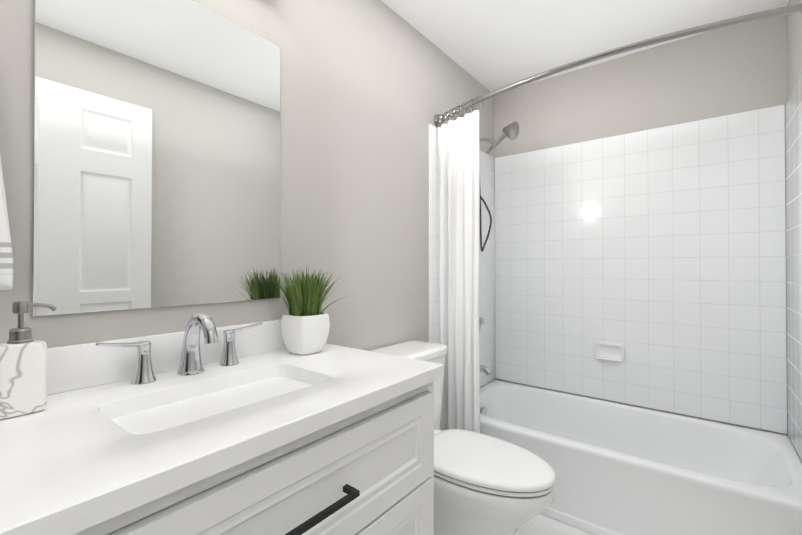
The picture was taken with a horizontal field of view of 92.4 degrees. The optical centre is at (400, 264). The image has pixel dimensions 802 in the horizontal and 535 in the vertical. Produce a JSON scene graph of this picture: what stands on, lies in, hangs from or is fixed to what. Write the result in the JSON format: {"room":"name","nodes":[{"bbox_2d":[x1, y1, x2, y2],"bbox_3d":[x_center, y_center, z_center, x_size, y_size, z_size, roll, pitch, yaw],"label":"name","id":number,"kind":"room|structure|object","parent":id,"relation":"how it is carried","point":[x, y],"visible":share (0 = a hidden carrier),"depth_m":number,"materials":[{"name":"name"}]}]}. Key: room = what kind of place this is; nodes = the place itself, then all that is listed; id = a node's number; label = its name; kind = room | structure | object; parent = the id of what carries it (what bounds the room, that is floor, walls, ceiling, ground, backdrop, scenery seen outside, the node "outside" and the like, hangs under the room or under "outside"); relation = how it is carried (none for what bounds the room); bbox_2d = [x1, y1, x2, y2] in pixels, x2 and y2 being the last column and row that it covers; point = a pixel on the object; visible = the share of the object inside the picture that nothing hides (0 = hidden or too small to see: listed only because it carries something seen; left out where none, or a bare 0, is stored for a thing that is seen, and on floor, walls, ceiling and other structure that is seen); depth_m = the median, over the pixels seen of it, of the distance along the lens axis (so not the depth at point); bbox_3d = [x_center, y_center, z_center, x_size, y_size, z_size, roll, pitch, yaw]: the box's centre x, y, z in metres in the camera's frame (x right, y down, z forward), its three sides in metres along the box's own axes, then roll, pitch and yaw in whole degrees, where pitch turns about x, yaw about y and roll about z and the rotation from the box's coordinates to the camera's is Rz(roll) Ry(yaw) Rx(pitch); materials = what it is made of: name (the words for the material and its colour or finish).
{"room":"bathroom","nodes":[
{"label":"bathroom","id":0,"kind":"room"},
{"bbox_2d":[0,0,494,386],"bbox_3d":[-0.392,-0.025,1.514,0.100,2.455,3.560,0,-1,38],"label":"wall","id":1,"kind":"structure","parent":0,"point":[370,90],"depth_m":1.59,"materials":[{"name":"paint"}]},
{"bbox_2d":[0,155,12,289],"bbox_3d":[-0.904,-0.238,0.722,0.072,0.583,0.247,0,-1,38],"label":"hanging towel","id":2,"kind":"object","parent":1,"relation":"attached to","point":[6,267],"visible":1,"depth_m":0.80,"materials":[{"name":"white fabric"}]},
{"bbox_2d":[32,0,279,315],"bbox_3d":[-0.630,-0.331,1.121,0.006,0.900,0.643,0,-1,38],"label":"mirror","id":3,"kind":"object","parent":1,"relation":"attached to","point":[156,160],"visible":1,"depth_m":1.05,"materials":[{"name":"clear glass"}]},
{"bbox_2d":[429,124,495,386],"bbox_3d":[0.421,0.026,2.465,0.010,1.604,0.860,0,-1,38],"label":"wall tile","id":4,"kind":"structure","parent":1,"relation":"attached to","point":[487,283],"depth_m":2.63,"materials":[{"name":"white tile"}]},
{"bbox_2d":[479,317,491,374],"bbox_3d":[0.511,0.492,2.454,0.140,0.419,0.164,0,-1,38],"label":"tub faucet","id":5,"kind":"object","parent":4,"relation":"attached to","point":[486,370],"visible":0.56,"depth_m":2.42,"materials":[{"name":"silver metal"}]},
{"bbox_2d":[479,122,518,251],"bbox_3d":[0.596,-0.469,2.430,0.312,0.775,0.165,0,-1,38],"label":"shower head","id":6,"kind":"object","parent":4,"relation":"attached to","point":[511,131],"visible":0.65,"depth_m":2.40},
{"bbox_2d":[515,514,593,534],"bbox_3d":[0.248,1.228,1.005,1.724,0.060,3.560,0,-1,38],"label":"floor","id":7,"kind":"structure","parent":0,"point":[540,524],"depth_m":1.75,"materials":[{"name":"tile"}]},
{"bbox_2d":[0,313,442,534],"bbox_3d":[-0.410,0.663,0.908,0.606,1.070,1.042,0,-1,38],"label":"bathroom vanity","id":8,"kind":"object","parent":7,"relation":"on","point":[202,424],"visible":1,"depth_m":0.82,"materials":[{"name":"paint"}]},
{"bbox_2d":[0,301,56,418],"bbox_3d":[-0.752,0.184,0.771,0.052,0.222,0.091,0,-1,38],"label":"soap dispenser","id":9,"kind":"object","parent":8,"relation":"on","point":[23,371],"visible":1,"depth_m":0.75,"materials":[{"name":"stone"}]},
{"bbox_2d":[268,268,345,354],"bbox_3d":[-0.362,0.149,1.334,0.312,0.301,0.327,0,-1,38],"label":"potted plant","id":10,"kind":"object","parent":8,"relation":"on","point":[305,324],"visible":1,"depth_m":1.27,"materials":[{"name":"green plant"}]},
{"bbox_2d":[370,340,555,534],"bbox_3d":[0.235,0.794,1.589,0.772,0.818,0.434,0,-1,38],"label":"toilet","id":11,"kind":"object","parent":7,"relation":"on","point":[484,484],"visible":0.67,"depth_m":1.42,"materials":[{"name":"ceramic"}]},
{"bbox_2d":[480,380,801,534],"bbox_3d":[1.044,1.016,2.026,1.518,0.380,0.747,0,-1,38],"label":"bathtub","id":12,"kind":"object","parent":7,"relation":"on","point":[620,469],"visible":0.71,"depth_m":1.77,"materials":[{"name":"ceramic"}]},
{"bbox_2d":[381,0,788,91],"bbox_3d":[0.248,-1.287,1.024,1.724,0.060,3.560,0,-1,38],"label":"ceiling","id":13,"kind":"structure","parent":0,"point":[491,45],"depth_m":2.02,"materials":[{"name":"paint"}]},
{"bbox_2d":[494,14,788,436],"bbox_3d":[1.313,-0.019,2.378,1.524,2.455,0.100,0,-1,38],"label":"wall","id":14,"kind":"structure","parent":0,"point":[737,68],"depth_m":2.21,"materials":[{"name":"paint"}]},
{"bbox_2d":[495,104,786,433],"bbox_3d":[1.279,0.025,2.334,1.504,1.604,0.010,0,-1,38],"label":"wall tile","id":15,"kind":"structure","parent":14,"relation":"attached to","point":[659,254],"depth_m":2.19,"materials":[{"name":"white tile"}]},
{"bbox_2d":[594,341,624,361],"bbox_3d":[1.253,0.528,2.319,0.164,0.110,0.040,0,-1,38],"label":"soap dish","id":16,"kind":"object","parent":15,"relation":"attached to","point":[610,351],"visible":1,"depth_m":2.32,"materials":[{"name":"ceramic"}]},
{"bbox_2d":[787,0,801,457],"bbox_3d":[0.888,-0.033,0.515,0.100,2.455,3.560,0,-1,38],"label":"wall","id":17,"kind":"structure","parent":0,"point":[794,45],"depth_m":1.74,"materials":[{"name":"paint"}]},
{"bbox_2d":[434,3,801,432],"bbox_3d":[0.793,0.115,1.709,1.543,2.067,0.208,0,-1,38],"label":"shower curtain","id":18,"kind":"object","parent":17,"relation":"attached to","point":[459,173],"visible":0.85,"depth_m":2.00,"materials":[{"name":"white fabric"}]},
{"bbox_2d":[785,72,801,460],"bbox_3d":[1.644,0.019,1.571,0.010,1.604,0.765,0,-1,38],"label":"wall tile","id":19,"kind":"structure","parent":17,"relation":"attached to","point":[793,156],"depth_m":1.70,"materials":[{"name":"white tile"}]}
]}

